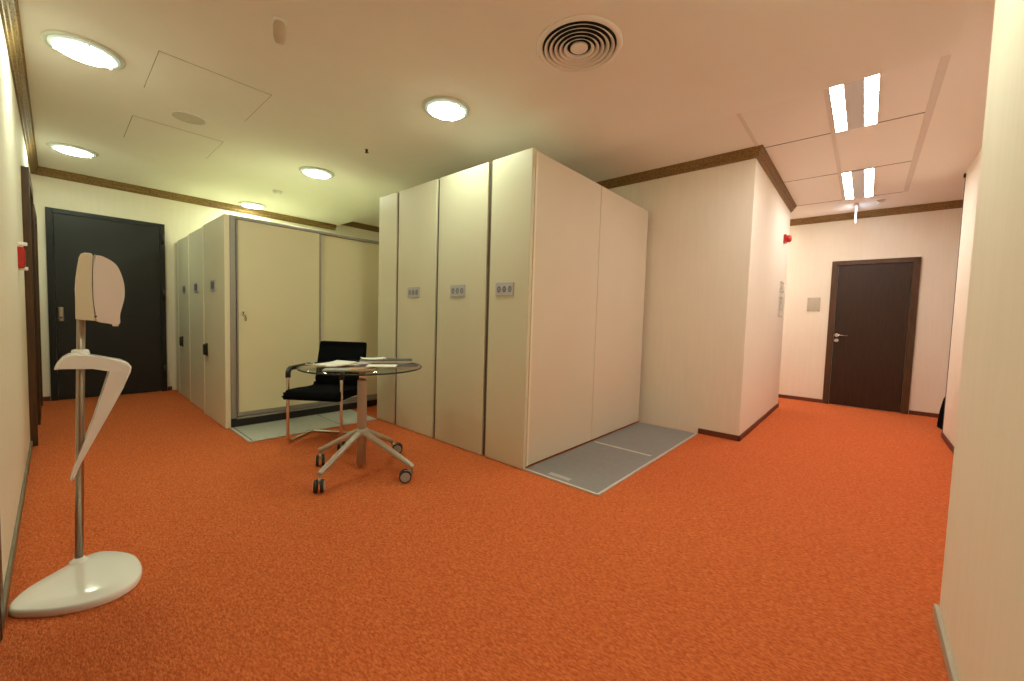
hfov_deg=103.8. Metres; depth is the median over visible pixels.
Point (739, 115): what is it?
trim
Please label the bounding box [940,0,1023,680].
wall
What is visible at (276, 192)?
smoke detector
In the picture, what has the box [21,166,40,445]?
door
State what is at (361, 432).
glass table
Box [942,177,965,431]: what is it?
trim
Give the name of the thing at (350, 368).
booklet
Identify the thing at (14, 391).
wall
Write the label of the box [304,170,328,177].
diffuser
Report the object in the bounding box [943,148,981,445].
wall
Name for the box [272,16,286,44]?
ceiling sensor
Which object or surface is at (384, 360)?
magazine
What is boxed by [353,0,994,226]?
ceiling
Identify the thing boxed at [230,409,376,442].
platform
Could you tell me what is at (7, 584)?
baseboard
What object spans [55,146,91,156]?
diffuser
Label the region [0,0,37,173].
trim
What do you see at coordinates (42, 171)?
trim
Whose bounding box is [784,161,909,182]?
trim
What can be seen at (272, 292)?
tall cabinet
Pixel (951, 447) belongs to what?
baseboard
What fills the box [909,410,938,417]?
baseboard
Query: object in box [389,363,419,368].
book
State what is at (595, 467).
platform
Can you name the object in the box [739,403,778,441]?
baseboard
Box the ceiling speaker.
[169,110,207,125]
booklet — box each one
[346,362,371,365]
[348,367,375,370]
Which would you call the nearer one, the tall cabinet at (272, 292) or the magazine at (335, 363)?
the magazine at (335, 363)
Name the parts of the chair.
armrest, frame, seat, backrest, armrest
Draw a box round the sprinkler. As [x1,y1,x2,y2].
[362,147,370,153]
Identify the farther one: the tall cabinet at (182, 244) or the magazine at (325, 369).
the tall cabinet at (182, 244)
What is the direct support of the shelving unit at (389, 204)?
on the floor
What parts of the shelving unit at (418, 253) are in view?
number plate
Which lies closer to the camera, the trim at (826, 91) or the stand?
the stand
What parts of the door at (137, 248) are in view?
handle plate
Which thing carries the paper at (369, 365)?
on the glass table
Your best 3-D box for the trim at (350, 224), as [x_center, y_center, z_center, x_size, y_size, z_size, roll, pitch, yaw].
[-2.780,-2.158,7.632,0.060,0.092,1.070,4,4,41]
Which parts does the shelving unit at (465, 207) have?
number plate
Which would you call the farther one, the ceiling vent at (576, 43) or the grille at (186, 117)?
the grille at (186, 117)
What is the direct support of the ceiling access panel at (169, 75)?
attached to the ceiling at (346, 77)
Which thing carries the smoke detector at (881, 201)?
attached to the ceiling at (954, 136)
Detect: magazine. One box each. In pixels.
[305,360,356,366]
[322,368,353,370]
[359,358,394,362]
[382,358,411,362]
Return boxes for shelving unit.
[377,192,398,423]
[396,179,439,437]
[435,162,492,454]
[485,148,647,469]
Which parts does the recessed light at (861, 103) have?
plate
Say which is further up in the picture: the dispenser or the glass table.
the dispenser
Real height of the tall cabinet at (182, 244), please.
2.046 m
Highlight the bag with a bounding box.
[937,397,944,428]
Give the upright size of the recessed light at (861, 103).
0.016 m
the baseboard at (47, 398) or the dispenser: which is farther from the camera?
the baseboard at (47, 398)
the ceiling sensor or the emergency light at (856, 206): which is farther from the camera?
the emergency light at (856, 206)
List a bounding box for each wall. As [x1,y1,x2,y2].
[0,14,30,586]
[31,174,378,399]
[608,158,757,435]
[741,162,790,433]
[779,208,961,413]
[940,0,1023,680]
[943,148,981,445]
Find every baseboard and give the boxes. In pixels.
[3,441,32,623]
[43,396,50,400]
[698,428,739,440]
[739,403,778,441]
[778,394,821,402]
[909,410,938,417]
[933,604,958,680]
[941,432,953,453]
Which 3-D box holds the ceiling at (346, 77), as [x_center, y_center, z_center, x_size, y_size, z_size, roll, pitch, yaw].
[-1.494,-1.951,3.423,7.560,0.270,3.556,4,4,41]
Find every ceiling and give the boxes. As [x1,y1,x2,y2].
[18,0,971,225]
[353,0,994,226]
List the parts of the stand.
drip arm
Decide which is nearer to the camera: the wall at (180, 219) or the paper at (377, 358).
the paper at (377, 358)
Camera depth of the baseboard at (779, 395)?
6.34 m
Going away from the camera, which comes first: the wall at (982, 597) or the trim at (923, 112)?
the wall at (982, 597)
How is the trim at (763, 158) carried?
attached to the wall at (772, 215)
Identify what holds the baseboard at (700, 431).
attached to the wall at (700, 233)
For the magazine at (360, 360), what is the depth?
3.19 m
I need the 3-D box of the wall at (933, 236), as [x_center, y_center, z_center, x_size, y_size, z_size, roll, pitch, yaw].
[5.177,-0.511,5.849,6.000,3.000,0.100,4,4,41]
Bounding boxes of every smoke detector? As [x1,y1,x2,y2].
[273,190,281,194]
[875,199,884,203]
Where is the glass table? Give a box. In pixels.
[297,360,421,492]
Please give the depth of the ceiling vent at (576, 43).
2.28 m
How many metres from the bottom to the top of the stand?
1.371 m
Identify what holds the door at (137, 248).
in the wall at (180, 219)
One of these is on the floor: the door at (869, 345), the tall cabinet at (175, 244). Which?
the tall cabinet at (175, 244)
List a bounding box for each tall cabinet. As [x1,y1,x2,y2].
[174,242,178,390]
[177,236,189,399]
[188,227,203,410]
[202,214,378,428]
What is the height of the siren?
0.110 m
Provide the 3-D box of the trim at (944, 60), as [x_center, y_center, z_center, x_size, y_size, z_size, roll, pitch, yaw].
[3.660,-1.786,3.591,0.045,0.006,3.500,4,4,41]
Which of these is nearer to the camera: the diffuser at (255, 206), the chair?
the chair
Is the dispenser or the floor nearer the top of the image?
the dispenser
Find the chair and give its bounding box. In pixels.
[282,341,366,442]
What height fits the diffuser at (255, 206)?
0.030 m
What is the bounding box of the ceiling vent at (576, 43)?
[537,14,622,72]
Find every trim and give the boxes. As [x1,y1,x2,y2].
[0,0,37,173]
[32,166,336,229]
[342,222,378,231]
[596,145,762,188]
[736,113,758,146]
[756,146,796,211]
[765,112,924,147]
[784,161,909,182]
[790,200,962,225]
[823,89,844,199]
[903,54,950,191]
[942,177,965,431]
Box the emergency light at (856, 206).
[854,203,858,222]
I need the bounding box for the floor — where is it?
[0,390,953,680]
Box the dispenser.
[75,253,124,325]
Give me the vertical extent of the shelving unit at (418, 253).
2.396 m
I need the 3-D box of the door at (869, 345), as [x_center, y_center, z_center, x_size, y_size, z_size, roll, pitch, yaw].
[5.139,-0.085,5.778,0.943,2.155,0.075,4,4,41]
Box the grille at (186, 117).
[172,112,204,124]
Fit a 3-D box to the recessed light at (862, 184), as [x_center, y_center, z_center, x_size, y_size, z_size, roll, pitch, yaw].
[4.095,-1.829,4.739,0.274,0.016,1.190,4,4,41]
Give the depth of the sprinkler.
3.83 m
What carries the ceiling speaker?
attached to the ceiling at (346, 77)
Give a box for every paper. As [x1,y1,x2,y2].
[360,357,384,359]
[365,364,396,366]
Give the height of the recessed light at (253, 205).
0.034 m
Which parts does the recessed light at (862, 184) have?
plate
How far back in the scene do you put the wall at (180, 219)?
5.22 m
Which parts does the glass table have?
leg, leg, glass, leg, leg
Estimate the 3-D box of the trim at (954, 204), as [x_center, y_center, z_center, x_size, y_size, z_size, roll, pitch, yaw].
[5.164,-1.811,5.718,5.800,0.092,0.060,4,4,41]
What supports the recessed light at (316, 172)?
in the ceiling at (346, 77)
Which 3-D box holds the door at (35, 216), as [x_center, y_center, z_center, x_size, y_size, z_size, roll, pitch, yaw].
[-5.021,-0.294,4.231,0.900,2.120,0.040,4,4,41]
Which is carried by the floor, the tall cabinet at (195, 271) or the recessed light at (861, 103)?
the tall cabinet at (195, 271)
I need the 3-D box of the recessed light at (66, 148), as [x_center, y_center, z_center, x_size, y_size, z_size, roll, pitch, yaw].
[-4.463,-1.925,4.082,0.364,0.034,0.364,4,4,41]
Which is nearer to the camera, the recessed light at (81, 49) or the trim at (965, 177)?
the recessed light at (81, 49)
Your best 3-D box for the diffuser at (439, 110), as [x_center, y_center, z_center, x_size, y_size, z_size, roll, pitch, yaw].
[-0.499,-1.746,3.056,0.256,0.030,0.256,4,4,41]
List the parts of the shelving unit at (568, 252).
number plate, panel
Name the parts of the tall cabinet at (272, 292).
number plate, panel, sliding door, sliding door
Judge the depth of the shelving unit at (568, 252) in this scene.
3.29 m
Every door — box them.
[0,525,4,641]
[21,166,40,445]
[34,206,42,417]
[45,207,166,400]
[822,257,921,413]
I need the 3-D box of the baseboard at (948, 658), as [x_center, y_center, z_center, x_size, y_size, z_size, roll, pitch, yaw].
[0.918,1.119,0.716,0.014,0.045,2.442,4,4,41]
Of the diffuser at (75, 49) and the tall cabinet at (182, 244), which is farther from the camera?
the tall cabinet at (182, 244)
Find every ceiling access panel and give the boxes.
[124,115,222,158]
[144,51,271,120]
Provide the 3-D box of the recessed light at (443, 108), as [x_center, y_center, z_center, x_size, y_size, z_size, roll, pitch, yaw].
[-0.499,-1.748,3.056,0.364,0.034,0.364,4,4,41]
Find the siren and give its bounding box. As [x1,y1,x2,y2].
[783,234,791,243]
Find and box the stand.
[8,253,141,617]
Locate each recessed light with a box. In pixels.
[40,30,125,69]
[46,142,98,158]
[238,201,266,209]
[299,166,334,179]
[422,96,470,121]
[828,74,880,132]
[841,167,874,199]
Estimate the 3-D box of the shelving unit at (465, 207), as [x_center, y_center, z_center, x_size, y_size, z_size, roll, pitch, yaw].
[0.242,-0.277,4.251,0.659,2.396,2.089,4,4,41]
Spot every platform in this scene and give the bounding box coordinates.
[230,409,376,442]
[524,422,697,495]
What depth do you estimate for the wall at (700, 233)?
4.22 m
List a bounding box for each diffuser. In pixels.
[54,39,113,66]
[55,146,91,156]
[242,204,262,208]
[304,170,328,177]
[429,102,462,119]
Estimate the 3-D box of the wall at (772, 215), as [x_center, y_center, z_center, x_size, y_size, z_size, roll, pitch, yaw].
[3.086,-0.522,4.878,0.100,3.000,2.280,4,4,41]
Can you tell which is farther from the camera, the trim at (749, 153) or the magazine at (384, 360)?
the trim at (749, 153)
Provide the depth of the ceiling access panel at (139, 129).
3.73 m

